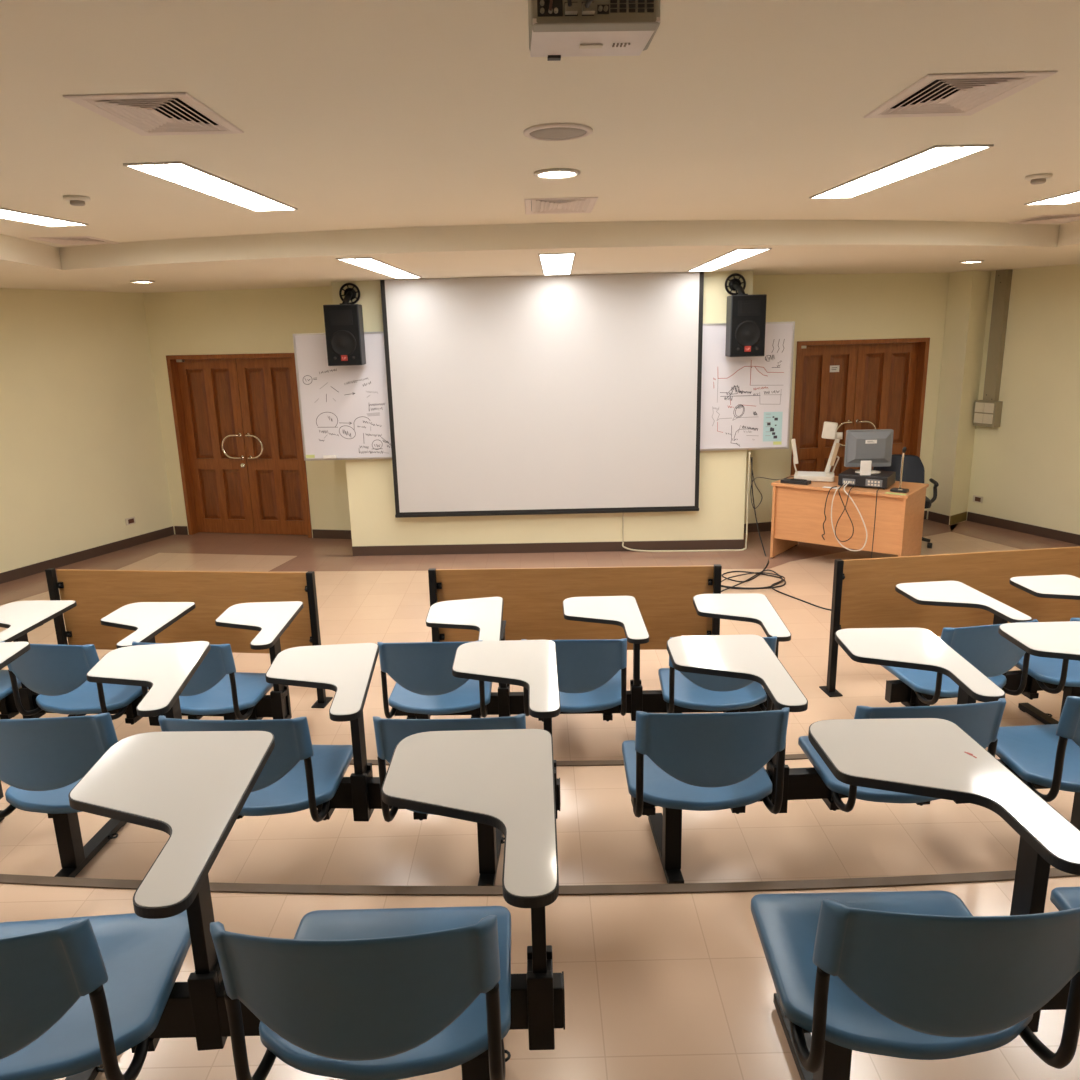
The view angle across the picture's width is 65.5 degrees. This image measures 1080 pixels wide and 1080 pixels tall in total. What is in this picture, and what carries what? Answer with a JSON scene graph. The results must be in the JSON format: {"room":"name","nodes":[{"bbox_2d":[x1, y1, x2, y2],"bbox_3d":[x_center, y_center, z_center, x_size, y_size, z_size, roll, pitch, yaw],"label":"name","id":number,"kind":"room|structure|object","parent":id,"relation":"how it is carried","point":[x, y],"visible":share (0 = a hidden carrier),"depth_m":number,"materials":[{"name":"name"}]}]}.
{"room":"lecture hall","nodes":[
{"label":"lecture hall","id":0,"kind":"room"},
{"bbox_2d":[0,288,174,572],"bbox_3d":[-5.830,0.504,1.423,1.506,2.950,16.555,0,14,6],"label":"wall","id":1,"kind":"structure","parent":0,"point":[82,452],"depth_m":8.38,"materials":[{"name":"paint"}]},
{"bbox_2d":[0,526,173,583],"bbox_3d":[-5.077,0.394,7.678,0.016,0.098,4.372,5,15,23],"label":"baseboard","id":2,"kind":"structure","parent":1,"relation":"attached to","point":[18,573],"depth_m":8.57,"materials":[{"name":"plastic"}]},
{"bbox_2d":[125,517,135,524],"bbox_3d":[-4.421,-0.205,9.068,0.012,0.074,0.120,5,15,24],"label":"wall outlet","id":3,"kind":"object","parent":1,"relation":"attached to","point":[131,520],"visible":1,"depth_m":9.06,"materials":[{"name":"plastic"}]},
{"bbox_2d":[143,286,350,537],"bbox_3d":[-3.011,-1.488,9.136,2.439,2.950,0.200,1,14,11],"label":"wall","id":4,"kind":"structure","parent":0,"point":[240,321],"depth_m":8.96,"materials":[{"name":"paint"}]},
{"bbox_2d":[174,526,187,534],"bbox_3d":[-4.100,-0.110,9.601,0.153,0.098,0.011,1,14,11],"label":"baseboard","id":5,"kind":"structure","parent":4,"relation":"attached to","point":[179,530],"depth_m":9.60,"materials":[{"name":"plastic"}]},
{"bbox_2d":[166,353,311,537],"bbox_3d":[-3.273,-1.032,9.284,1.517,2.000,0.182,1,14,11],"label":"door","id":6,"kind":"structure","parent":4,"relation":"in","point":[237,422],"depth_m":9.31,"materials":[{"name":"brown wood"}]},
{"bbox_2d":[312,529,351,538],"bbox_3d":[-2.207,-0.061,9.219,0.616,0.098,0.011,2,14,11],"label":"baseboard","id":7,"kind":"structure","parent":4,"relation":"attached to","point":[326,534],"depth_m":9.23,"materials":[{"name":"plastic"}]},
{"bbox_2d":[0,747,1074,885],"bbox_3d":[0.155,2.242,-0.453,12.160,0.198,12.035,-1,14,0],"label":"floor","id":8,"kind":"structure","parent":0,"point":[601,840],"depth_m":3.32,"materials":[{"name":"beige tile"}]},
{"bbox_2d":[0,780,4,821],"bbox_3d":[-2.776,1.070,3.357,1.399,0.370,0.440,-1,14,3],"label":"frame","id":9,"kind":"object","parent":8,"relation":"on","point":[1,790],"visible":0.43,"depth_m":3.25,"materials":[{"name":"black metal"}]},
{"bbox_2d":[0,642,30,669],"bbox_3d":[-2.421,0.755,3.227,0.623,0.587,0.870,-1,14,3],"label":"chair","id":10,"kind":"object","parent":9,"relation":"on","point":[9,651],"visible":1,"depth_m":3.48,"materials":[{"name":"plastic"}]},
{"bbox_2d":[52,777,560,885],"bbox_3d":[-0.924,1.054,3.241,2.014,0.370,0.440,-1,14,3],"label":"frame","id":11,"kind":"object","parent":8,"relation":"on","point":[74,856],"visible":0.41,"depth_m":3.13,"materials":[{"name":"black metal"}]},
{"bbox_2d":[0,641,210,818],"bbox_3d":[-1.607,0.750,3.168,0.624,0.587,0.870,-2,14,-1],"label":"chair","id":12,"kind":"object","parent":11,"relation":"on","point":[42,760],"visible":0.55,"depth_m":2.80,"materials":[{"name":"blue plastic"}]},
{"bbox_2d":[158,643,378,821],"bbox_3d":[-0.906,0.745,3.118,0.630,0.587,0.868,0,14,4],"label":"chair","id":13,"kind":"object","parent":11,"relation":"on","point":[298,774],"visible":0.67,"depth_m":3.02,"materials":[{"name":"blue plastic"}]},
{"bbox_2d":[373,640,560,821],"bbox_3d":[-0.232,0.735,3.093,0.629,0.587,0.880,-1,14,1],"label":"chair","id":14,"kind":"object","parent":11,"relation":"on","point":[531,665],"visible":0.42,"depth_m":3.05,"materials":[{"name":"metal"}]},
{"bbox_2d":[0,868,1079,895],"bbox_3d":[0.096,1.028,3.145,12.104,0.034,0.956,-1,14,1],"label":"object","id":15,"kind":"structure","parent":8,"relation":"attached to","point":[1054,873],"depth_m":2.71,"materials":[{"name":"metal"}]},
{"bbox_2d":[349,754,807,765],"bbox_3d":[0.083,0.904,4.552,12.106,0.034,1.322,-1,14,2],"label":"trim","id":16,"kind":"structure","parent":8,"relation":"attached to","point":[788,756],"depth_m":3.92,"materials":[{"name":"metal"}]},
{"bbox_2d":[631,759,1079,883],"bbox_3d":[1.345,1.002,3.227,2.014,0.370,0.440,-2,14,-2],"label":"frame","id":17,"kind":"object","parent":8,"relation":"on","point":[804,783],"visible":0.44,"depth_m":3.09,"materials":[{"name":"black metal"}]},
{"bbox_2d":[622,635,807,817],"bbox_3d":[0.611,0.714,3.093,0.615,0.587,0.885,-1,14,0],"label":"chair","id":18,"kind":"object","parent":17,"relation":"on","point":[684,761],"visible":1,"depth_m":2.83,"materials":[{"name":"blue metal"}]},
{"bbox_2d":[798,628,1005,811],"bbox_3d":[1.314,0.690,3.121,0.647,0.587,0.897,-2,14,-3],"label":"chair","id":19,"kind":"object","parent":17,"relation":"on","point":[911,648],"visible":0.45,"depth_m":3.00,"materials":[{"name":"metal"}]},
{"bbox_2d":[987,621,1079,801],"bbox_3d":[2.002,0.667,3.144,0.628,0.587,0.887,-2,14,-3],"label":"chair","id":20,"kind":"object","parent":17,"relation":"on","point":[1048,755],"visible":0.77,"depth_m":3.12,"materials":[{"name":"blue plastic"}]},
{"bbox_2d":[0,0,1079,247],"bbox_3d":[0.076,-0.998,1.040,12.600,0.150,16.900,-1,14,0],"label":"ceiling","id":21,"kind":"structure","parent":0,"point":[351,114],"depth_m":2.54,"materials":[{"name":"paint"}]},
{"bbox_2d":[0,208,87,226],"bbox_3d":[-2.720,-1.620,4.135,0.230,0.008,1.220,0,14,7],"label":"recessed light","id":22,"kind":"object","parent":21,"relation":"in","point":[8,214],"visible":1,"depth_m":4.45,"materials":[{"name":"white"}]},
{"bbox_2d":[29,236,119,244],"bbox_3d":[-3.014,-1.979,5.445,0.380,0.080,0.420,-1,14,0],"label":"ceiling vent","id":23,"kind":"object","parent":21,"relation":"in","point":[79,240],"visible":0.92,"depth_m":5.44,"materials":[{"name":"metal"}]},
{"bbox_2d":[63,195,89,205],"bbox_3d":[-2.108,-1.544,3.828,0.110,0.036,0.109,-1,14,0],"label":"smoke detector","id":24,"kind":"object","parent":21,"relation":"attached to","point":[75,200],"visible":1,"depth_m":3.80,"materials":[{"name":"beige plastic"}]},
{"bbox_2d":[63,93,243,135],"bbox_3d":[-1.112,-1.280,2.457,0.330,0.080,0.460,-1,14,0],"label":"ceiling vent","id":25,"kind":"object","parent":21,"relation":"in","point":[149,114],"visible":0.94,"depth_m":2.47,"materials":[{"name":"metal"}]},
{"bbox_2d":[123,161,297,211],"bbox_3d":[-1.400,-1.551,3.727,0.225,0.008,1.260,0,14,4],"label":"recessed light","id":26,"kind":"object","parent":21,"relation":"in","point":[180,173],"visible":1,"depth_m":3.57,"materials":[{"name":"white"}]},
{"bbox_2d":[534,168,580,178],"bbox_3d":[0.072,-1.532,3.514,0.196,0.012,0.196,-1,14,0],"label":"recessed light","id":27,"kind":"object","parent":21,"relation":"in","point":[552,173],"visible":1,"depth_m":3.50,"materials":[{"name":"beige"}]},
{"bbox_2d":[523,123,592,140],"bbox_3d":[0.060,-1.351,2.786,0.230,0.010,0.230,-1,14,0],"label":"ceiling speaker","id":28,"kind":"object","parent":21,"relation":"attached to","point":[551,131],"visible":1,"depth_m":2.76},
{"bbox_2d":[529,127,586,138],"bbox_3d":[0.060,-1.351,2.787,0.190,0.009,0.190,-1,14,0],"label":"grille","id":29,"kind":"object","parent":28,"relation":"attached to","point":[534,132],"depth_m":2.78,"materials":[{"name":"metal"}]},
{"bbox_2d":[524,197,597,213],"bbox_3d":[0.104,-1.806,4.446,0.370,0.080,0.550,-1,14,0],"label":"ceiling vent","id":30,"kind":"object","parent":21,"relation":"in","point":[581,204],"visible":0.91,"depth_m":4.44,"materials":[{"name":"metal"}]},
{"bbox_2d":[528,0,659,60],"bbox_3d":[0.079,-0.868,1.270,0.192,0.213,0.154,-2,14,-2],"label":"projector","id":31,"kind":"object","parent":21,"relation":"hanging from","point":[607,27],"visible":1,"depth_m":1.25,"materials":[{"name":"beige plastic"}]},
{"bbox_2d":[809,144,993,198],"bbox_3d":[1.555,-1.633,3.766,0.225,0.008,1.260,-2,14,-3],"label":"recessed light","id":32,"kind":"object","parent":21,"relation":"in","point":[935,156],"visible":1,"depth_m":3.61,"materials":[{"name":"white"}]},
{"bbox_2d":[863,71,1057,117],"bbox_3d":[1.208,-1.337,2.457,0.345,0.080,0.460,-1,14,0],"label":"ceiling vent","id":33,"kind":"object","parent":21,"relation":"in","point":[967,94],"visible":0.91,"depth_m":2.47,"materials":[{"name":"metal"}]},
{"bbox_2d":[1025,173,1052,183],"bbox_3d":[2.300,-1.664,3.876,0.110,0.036,0.109,-1,14,0],"label":"smoke detector","id":34,"kind":"object","parent":21,"relation":"attached to","point":[1041,178],"visible":1,"depth_m":3.85,"materials":[{"name":"beige plastic"}]},
{"bbox_2d":[1009,214,1079,223],"bbox_3d":[3.418,-2.170,5.581,0.420,0.080,0.460,-1,14,0],"label":"ceiling vent","id":35,"kind":"object","parent":21,"relation":"in","point":[1043,219],"visible":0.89,"depth_m":5.61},
{"bbox_2d":[1024,190,1079,204],"bbox_3d":[2.922,-1.782,4.232,0.250,0.008,1.220,-2,14,-1],"label":"recessed light","id":36,"kind":"object","parent":21,"relation":"in","point":[1071,197],"visible":1,"depth_m":4.67,"materials":[{"name":"white"}]},
{"bbox_2d":[1032,192,1079,203],"bbox_3d":[2.922,-1.784,4.231,0.230,0.003,1.200,-2,14,-1],"label":"diffuser","id":37,"kind":"object","parent":36,"relation":"attached to","point":[1071,197],"depth_m":4.65,"materials":[{"name":"white"}]},
{"bbox_2d":[0,876,1079,1079],"bbox_3d":[0.157,2.333,-1.270,12.160,0.418,10.405,-1,14,0],"label":"floor","id":38,"kind":"structure","parent":0,"point":[680,986],"depth_m":2.30,"materials":[{"name":"beige tile"}]},
{"bbox_2d":[65,971,564,1079],"bbox_3d":[-0.660,1.142,1.950,1.433,0.370,0.440,-1,14,0],"label":"frame","id":39,"kind":"object","parent":38,"relation":"on","point":[176,1020],"visible":0.15,"depth_m":1.83,"materials":[{"name":"black metal"}]},
{"bbox_2d":[0,731,274,1079],"bbox_3d":[-0.981,0.839,1.838,0.662,0.587,0.888,-2,14,-4],"label":"chair","id":40,"kind":"object","parent":39,"relation":"on","point":[77,993],"visible":0.97,"depth_m":1.79,"materials":[{"name":"blue plastic"}]},
{"bbox_2d":[210,729,558,1079],"bbox_3d":[-0.263,0.821,1.840,0.606,0.587,0.874,-1,14,0],"label":"chair","id":41,"kind":"object","parent":39,"relation":"on","point":[391,993],"visible":1,"depth_m":1.59,"materials":[{"name":"blue plastic"}]},
{"bbox_2d":[773,980,1070,1079],"bbox_3d":[1.357,1.089,1.968,1.628,0.370,0.440,-1,14,0],"label":"frame","id":42,"kind":"object","parent":38,"relation":"on","point":[836,1063],"visible":0.24,"depth_m":1.85,"materials":[{"name":"black metal"}]},
{"bbox_2d":[751,718,1079,1072],"bbox_3d":[0.797,0.788,1.871,0.617,0.587,0.904,-1,14,0],"label":"chair","id":43,"kind":"object","parent":42,"relation":"on","point":[916,975],"visible":1,"depth_m":1.62,"materials":[{"name":"blue plastic"}]},
{"bbox_2d":[1050,887,1079,910],"bbox_3d":[1.511,0.774,1.857,0.606,0.587,0.874,-1,14,0],"label":"chair","id":44,"kind":"object","parent":42,"relation":"on","point":[1063,898],"visible":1,"depth_m":1.98,"materials":[{"name":"blue plastic"}]},
{"bbox_2d":[0,220,1079,292],"bbox_3d":[0.079,-0.853,1.076,12.200,0.151,16.500,-1,14,0],"label":"ceiling","id":45,"kind":"structure","parent":0,"point":[291,259],"depth_m":5.68,"materials":[{"name":"paint"}]},
{"bbox_2d":[336,257,421,278],"bbox_3d":[-1.196,-2.095,6.510,0.235,0.008,2.120,-1,14,1],"label":"recessed light","id":46,"kind":"object","parent":45,"relation":"in","point":[369,263],"visible":1,"depth_m":6.25,"materials":[{"name":"white"}]},
{"bbox_2d":[380,272,703,517],"bbox_3d":[0.042,-1.338,7.974,2.980,2.235,0.028,-1,14,1],"label":"projection screen","id":47,"kind":"object","parent":45,"relation":"hanging from","point":[561,394],"visible":1,"depth_m":7.96,"materials":[{"name":"fabric"}]},
{"bbox_2d":[538,253,575,274],"bbox_3d":[0.133,-2.135,6.539,0.245,0.008,2.120,-1,14,1],"label":"recessed light","id":48,"kind":"object","parent":45,"relation":"in","point":[551,263],"visible":1,"depth_m":6.28,"materials":[{"name":"white"}]},
{"bbox_2d":[687,248,771,271],"bbox_3d":[1.423,-2.166,6.539,0.235,0.008,2.120,-1,14,1],"label":"recessed light","id":49,"kind":"object","parent":45,"relation":"in","point":[736,255],"visible":1,"depth_m":6.27,"materials":[{"name":"white"}]},
{"bbox_2d":[0,519,1079,760],"bbox_3d":[0.145,1.858,1.752,12.600,0.122,16.900,-1,14,0],"label":"floor","id":50,"kind":"structure","parent":0,"point":[354,607],"depth_m":7.08,"materials":[{"name":"beige tile"}]},
{"bbox_2d":[0,693,286,719],"bbox_3d":[-2.275,0.971,4.531,1.944,0.370,0.440,0,14,5],"label":"frame","id":51,"kind":"object","parent":50,"relation":"on","point":[263,708],"visible":0.11,"depth_m":4.36,"materials":[{"name":"black metal"}]},
{"bbox_2d":[0,600,76,718],"bbox_3d":[-2.942,0.663,4.474,0.620,0.587,0.871,1,14,8],"label":"chair","id":52,"kind":"object","parent":51,"relation":"on","point":[20,618],"visible":0.53,"depth_m":4.48,"materials":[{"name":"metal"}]},
{"bbox_2d":[1,602,195,725],"bbox_3d":[-2.236,0.665,4.395,0.620,0.587,0.871,1,14,9],"label":"chair","id":53,"kind":"object","parent":51,"relation":"on","point":[55,672],"visible":0.7,"depth_m":4.17,"materials":[{"name":"blue plastic"}]},
{"bbox_2d":[132,601,302,719],"bbox_3d":[-1.581,0.659,4.355,0.631,0.587,0.867,1,14,8],"label":"chair","id":54,"kind":"object","parent":51,"relation":"on","point":[216,687],"visible":0.66,"depth_m":4.25,"materials":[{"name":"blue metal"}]},
{"bbox_2d":[45,568,332,707],"bbox_3d":[-2.157,0.585,5.119,1.733,0.829,0.145,0,14,7],"label":"panel","id":55,"kind":"object","parent":50,"relation":"on","point":[97,594],"visible":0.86,"depth_m":5.11,"materials":[{"name":"brown wood"}]},
{"bbox_2d":[428,564,721,649],"bbox_3d":[0.207,0.560,4.986,1.741,0.829,0.145,-1,14,2],"label":"panel","id":56,"kind":"object","parent":50,"relation":"on","point":[533,598],"visible":0.66,"depth_m":4.96,"materials":[{"name":"brown wood"}]},
{"bbox_2d":[394,689,766,718],"bbox_3d":[0.245,0.942,4.401,1.979,0.370,0.440,-1,14,2],"label":"frame","id":57,"kind":"object","parent":50,"relation":"on","point":[653,701],"visible":0.02,"depth_m":4.28,"materials":[{"name":"black metal"}]},
{"bbox_2d":[377,597,510,718],"bbox_3d":[-0.455,0.647,4.295,0.592,0.587,0.846,-1,14,1],"label":"chair","id":58,"kind":"object","parent":57,"relation":"on","point":[421,672],"visible":0.75,"depth_m":4.08,"materials":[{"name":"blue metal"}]},
{"bbox_2d":[521,596,648,721],"bbox_3d":[0.232,0.631,4.292,0.613,0.587,0.873,-1,14,2],"label":"chair","id":59,"kind":"object","parent":57,"relation":"on","point":[590,676],"visible":0.72,"depth_m":4.05,"materials":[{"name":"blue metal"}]},
{"bbox_2d":[658,593,790,712],"bbox_3d":[0.915,0.618,4.276,0.627,0.587,0.897,-1,14,2],"label":"chair","id":60,"kind":"object","parent":57,"relation":"on","point":[679,689],"visible":0.63,"depth_m":4.14,"materials":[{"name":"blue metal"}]},
{"bbox_2d":[721,572,784,588],"bbox_3d":[1.801,0.357,7.237,0.695,0.010,0.414,-6,15,-19],"label":"cable","id":61,"kind":"object","parent":50,"relation":"on","point":[753,572],"visible":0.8,"depth_m":7.18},
{"bbox_2d":[721,457,785,588],"bbox_3d":[2.011,-0.171,7.564,0.594,0.945,1.337,6,16,28],"label":"cable","id":62,"kind":"object","parent":50,"relation":"on","point":[751,457],"visible":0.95,"depth_m":7.61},
{"bbox_2d":[721,569,830,610],"bbox_3d":[2.175,0.428,6.989,1.053,0.023,0.828,11,18,40],"label":"cable","id":63,"kind":"object","parent":50,"relation":"on","point":[767,569],"visible":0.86,"depth_m":7.06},
{"bbox_2d":[770,474,928,557],"bbox_3d":[2.858,-0.167,7.837,1.220,0.733,0.670,10,18,37],"label":"desk","id":64,"kind":"object","parent":50,"relation":"on","point":[797,510],"visible":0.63,"depth_m":7.56,"materials":[{"name":"brown wood"}]},
{"bbox_2d":[750,455,793,508],"bbox_3d":[2.245,-0.549,8.045,0.514,0.516,0.154,5,15,24],"label":"cable","id":65,"kind":"object","parent":64,"relation":"on","point":[750,455],"visible":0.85,"depth_m":8.11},
{"bbox_2d":[780,478,810,484],"bbox_3d":[2.379,-0.546,7.811,0.260,0.036,0.110,10,18,37],"label":"control box","id":66,"kind":"object","parent":64,"relation":"on","point":[785,480],"visible":1,"depth_m":7.78,"materials":[{"name":"plastic"}]},
{"bbox_2d":[791,421,842,481],"bbox_3d":[2.604,-0.838,7.927,0.460,0.535,0.310,3,15,18],"label":"camera","id":67,"kind":"object","parent":64,"relation":"on","point":[829,431],"visible":0.95,"depth_m":7.91,"materials":[{"name":"beige plastic"}]},
{"bbox_2d":[822,486,836,539],"bbox_3d":[2.622,-0.239,7.586,0.120,0.493,0.050,-4,14,-9],"label":"cable","id":68,"kind":"object","parent":64,"relation":"hanging from","point":[834,486],"visible":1,"depth_m":7.58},
{"bbox_2d":[835,482,857,541],"bbox_3d":[2.735,-0.249,7.512,0.161,0.528,0.169,4,15,22],"label":"cable","id":69,"kind":"object","parent":64,"relation":"hanging from","point":[856,482],"visible":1,"depth_m":7.45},
{"bbox_2d":[831,481,866,550],"bbox_3d":[2.789,-0.213,7.509,0.333,0.601,0.159,9,18,37],"label":"cable","id":70,"kind":"object","parent":64,"relation":"hanging from","point":[850,481],"visible":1,"depth_m":7.48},
{"bbox_2d":[838,469,895,488],"bbox_3d":[2.971,-0.555,7.634,0.420,0.110,0.359,8,17,33],"label":"desktop computer","id":71,"kind":"object","parent":64,"relation":"on","point":[885,479],"visible":0.98,"depth_m":7.51,"materials":[{"name":"plastic"}]},
{"bbox_2d":[860,461,871,474],"bbox_3d":[2.903,-0.641,7.487,0.090,0.130,0.024,0,14,7],"label":"box","id":72,"kind":"object","parent":71,"relation":"on","point":[865,466],"visible":1,"depth_m":7.48,"materials":[{"name":"plastic"}]},
{"bbox_2d":[844,429,893,473],"bbox_3d":[2.979,-0.802,7.600,0.410,0.385,0.176,-1,14,3],"label":"monitor","id":73,"kind":"object","parent":71,"relation":"on","point":[874,445],"visible":0.81,"depth_m":7.57,"materials":[{"name":"beige plastic"}]},
{"bbox_2d":[871,489,878,557],"bbox_3d":[2.856,-0.059,7.361,0.283,0.761,0.079,-7,15,-20],"label":"cable","id":74,"kind":"object","parent":64,"relation":"hanging from","point":[878,489],"visible":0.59,"depth_m":7.33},
{"bbox_2d":[890,447,908,492],"bbox_3d":[3.126,-0.613,7.266,0.140,0.394,0.110,10,18,37],"label":"microphone","id":75,"kind":"object","parent":64,"relation":"on","point":[900,490],"visible":1,"depth_m":7.27,"materials":[{"name":"plastic"}]},
{"bbox_2d":[873,454,938,547],"bbox_3d":[3.581,-0.376,8.343,0.624,0.858,0.707,2,14,13],"label":"office chair","id":76,"kind":"object","parent":50,"relation":"on","point":[913,468],"visible":0.38,"depth_m":8.47,"materials":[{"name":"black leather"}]},
{"bbox_2d":[819,546,1079,696],"bbox_3d":[2.746,0.467,5.110,2.076,0.829,0.145,-3,14,-6],"label":"panel","id":77,"kind":"object","parent":50,"relation":"on","point":[864,594],"visible":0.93,"depth_m":5.06,"materials":[{"name":"brown wood"}]},
{"bbox_2d":[885,670,1079,724],"bbox_3d":[2.790,0.841,4.557,2.013,0.370,0.440,-3,14,-7],"label":"frame","id":78,"kind":"object","parent":50,"relation":"on","point":[896,690],"visible":0.34,"depth_m":4.39,"materials":[{"name":"black metal"}]},
{"bbox_2d":[881,581,1037,706],"bbox_3d":[2.135,0.562,4.379,0.643,0.587,0.895,-4,14,-10],"label":"chair","id":79,"kind":"object","parent":78,"relation":"on","point":[993,655],"visible":0.68,"depth_m":4.16,"materials":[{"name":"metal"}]},
{"bbox_2d":[1009,575,1079,699],"bbox_3d":[2.801,0.529,4.448,0.628,0.587,0.887,-3,14,-7],"label":"chair","id":80,"kind":"object","parent":78,"relation":"on","point":[1060,672],"visible":0.82,"depth_m":4.43,"materials":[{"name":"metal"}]},
{"bbox_2d":[331,271,752,545],"bbox_3d":[0.034,-1.386,8.428,3.948,2.950,0.672,-1,14,1],"label":"wall","id":81,"kind":"structure","parent":0,"point":[722,473],"depth_m":8.37,"materials":[{"name":"paint"}]},
{"bbox_2d":[293,332,391,460],"bbox_3d":[-1.822,-1.368,8.040,0.974,1.199,0.038,-1,14,0],"label":"whiteboard","id":82,"kind":"object","parent":81,"relation":"attached to","point":[344,410],"visible":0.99,"depth_m":8.05,"materials":[{"name":"ceramic"}]},
{"bbox_2d":[323,283,365,365],"bbox_3d":[-1.791,-1.998,7.765,0.315,0.744,0.387,-1,14,0],"label":"loudspeaker","id":83,"kind":"object","parent":81,"relation":"attached to","point":[344,328],"visible":1,"depth_m":7.62,"materials":[{"name":"black plastic"}]},
{"bbox_2d":[324,305,360,364],"bbox_3d":[-1.788,-1.855,7.614,0.300,0.524,0.008,-1,14,0],"label":"grille","id":84,"kind":"object","parent":83,"relation":"attached to","point":[342,322],"depth_m":7.61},
{"bbox_2d":[352,539,743,555],"bbox_3d":[0.069,0.078,8.440,3.930,0.098,0.011,-1,14,1],"label":"baseboard","id":85,"kind":"structure","parent":81,"relation":"attached to","point":[736,543],"depth_m":8.44,"materials":[{"name":"wood"}]},
{"bbox_2d":[622,452,750,551],"bbox_3d":[1.429,-0.359,8.257,1.242,0.986,0.053,-1,14,3],"label":"cable","id":86,"kind":"object","parent":81,"relation":"attached to","point":[623,546],"visible":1,"depth_m":8.34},
{"bbox_2d":[725,273,766,356],"bbox_3d":[1.868,-2.063,7.687,0.315,0.744,0.363,-1,14,0],"label":"loudspeaker","id":87,"kind":"object","parent":81,"relation":"attached to","point":[746,314],"visible":1,"depth_m":7.56,"materials":[{"name":"black plastic"}]},
{"bbox_2d":[731,295,765,355],"bbox_3d":[1.872,-1.923,7.547,0.300,0.524,0.008,-1,14,0],"label":"grille","id":88,"kind":"object","parent":87,"relation":"attached to","point":[748,312],"depth_m":7.54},
{"bbox_2d":[700,322,794,450],"bbox_3d":[1.875,-1.450,7.986,1.034,1.189,0.038,-1,14,0],"label":"whiteboard","id":89,"kind":"object","parent":81,"relation":"attached to","point":[736,392],"visible":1,"depth_m":7.99,"materials":[{"name":"plastic"}]},
{"bbox_2d":[763,412,782,441],"bbox_3d":[2.236,-1.089,8.072,0.180,0.282,0.002,-1,14,0],"label":"paper sheet","id":90,"kind":"object","parent":89,"relation":"attached to","point":[772,423],"visible":1,"depth_m":8.07,"materials":[{"name":"paper"}]},
{"bbox_2d":[744,273,949,523],"bbox_3d":[3.142,-1.605,9.000,2.550,2.950,0.200,-4,14,-11],"label":"wall","id":91,"kind":"structure","parent":0,"point":[822,307],"depth_m":8.80,"materials":[{"name":"paint"}]},
{"bbox_2d":[744,522,770,532],"bbox_3d":[2.370,-0.138,9.081,0.671,0.098,0.011,-4,14,-11],"label":"baseboard","id":92,"kind":"structure","parent":91,"relation":"attached to","point":[764,526],"depth_m":9.07,"materials":[{"name":"wood"}]},
{"bbox_2d":[790,338,929,475],"bbox_3d":[3.418,-1.159,9.145,1.535,1.995,0.182,-4,14,-11],"label":"door","id":93,"kind":"structure","parent":91,"relation":"in","point":[882,385],"depth_m":9.08,"materials":[{"name":"brown wood"}]},
{"bbox_2d":[830,365,839,371],"bbox_3d":[3.137,-1.823,8.944,0.110,0.070,0.003,-4,14,-11],"label":"notice","id":94,"kind":"object","parent":93,"relation":"attached to","point":[835,368],"visible":1,"depth_m":8.94,"materials":[{"name":"paper"}]},
{"bbox_2d":[927,270,990,524],"bbox_3d":[4.589,-1.651,9.043,0.422,2.950,0.318,-6,15,-18],"label":"wall","id":95,"kind":"structure","parent":0,"point":[968,291],"depth_m":8.96,"materials":[{"name":"paint"}]},
{"bbox_2d":[928,511,949,524],"bbox_3d":[4.417,-0.244,9.306,0.011,0.098,0.288,-6,15,-20],"label":"baseboard","id":96,"kind":"structure","parent":95,"relation":"attached to","point":[932,516],"depth_m":9.30,"materials":[{"name":"wood"}]},
{"bbox_2d":[950,512,966,524],"bbox_3d":[4.619,-0.241,9.275,0.335,0.098,0.011,-12,17,-35],"label":"baseboard","id":97,"kind":"structure","parent":95,"relation":"attached to","point":[960,517],"depth_m":9.26,"materials":[{"name":"plastic"}]},
{"bbox_2d":[966,264,1079,534],"bbox_3d":[6.136,0.247,1.282,1.293,2.950,16.273,-3,14,-5],"label":"wall","id":98,"kind":"structure","parent":0,"point":[1025,469],"depth_m":8.48,"materials":[{"name":"paint"}]},
{"bbox_2d":[973,495,982,502],"bbox_3d":[4.806,-0.449,9.224,0.012,0.074,0.120,-8,15,-23],"label":"wall outlet","id":99,"kind":"object","parent":98,"relation":"attached to","point":[979,499],"visible":1,"depth_m":9.22,"materials":[{"name":"plastic"}]},
{"bbox_2d":[973,269,1012,427],"bbox_3d":[4.741,-1.986,8.776,0.112,1.593,0.255,-8,15,-23],"label":"duct","id":100,"kind":"object","parent":98,"relation":"attached to","point":[987,411],"visible":1,"depth_m":8.77,"materials":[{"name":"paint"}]},
{"bbox_2d":[974,413,983,422],"bbox_3d":[4.689,-1.303,8.981,0.014,0.100,0.105,-8,15,-23],"label":"outlet plate","id":101,"kind":"object","parent":100,"relation":"attached to","point":[978,417],"depth_m":8.97,"materials":[{"name":"plastic"}]},
{"bbox_2d":[975,402,984,411],"bbox_3d":[4.686,-1.415,8.954,0.014,0.100,0.105,-8,15,-23],"label":"outlet plate","id":102,"kind":"object","parent":100,"relation":"attached to","point":[979,406],"depth_m":8.95,"materials":[{"name":"plastic"}]},
{"bbox_2d":[983,414,992,423],"bbox_3d":[4.735,-1.279,8.882,0.014,0.100,0.105,-8,15,-23],"label":"outlet plate","id":103,"kind":"object","parent":100,"relation":"attached to","point":[987,418],"depth_m":8.87,"materials":[{"name":"plastic"}]},
{"bbox_2d":[984,403,993,412],"bbox_3d":[4.732,-1.391,8.854,0.014,0.100,0.105,-8,15,-23],"label":"outlet plate","id":104,"kind":"object","parent":100,"relation":"attached to","point":[988,407],"depth_m":8.85,"materials":[{"name":"plastic"}]},
{"bbox_2d":[967,512,1079,544],"bbox_3d":[5.488,0.097,7.832,0.016,0.098,3.457,-8,15,-24],"label":"baseboard","id":105,"kind":"structure","parent":98,"relation":"attached to","point":[1063,536],"depth_m":8.74,"materials":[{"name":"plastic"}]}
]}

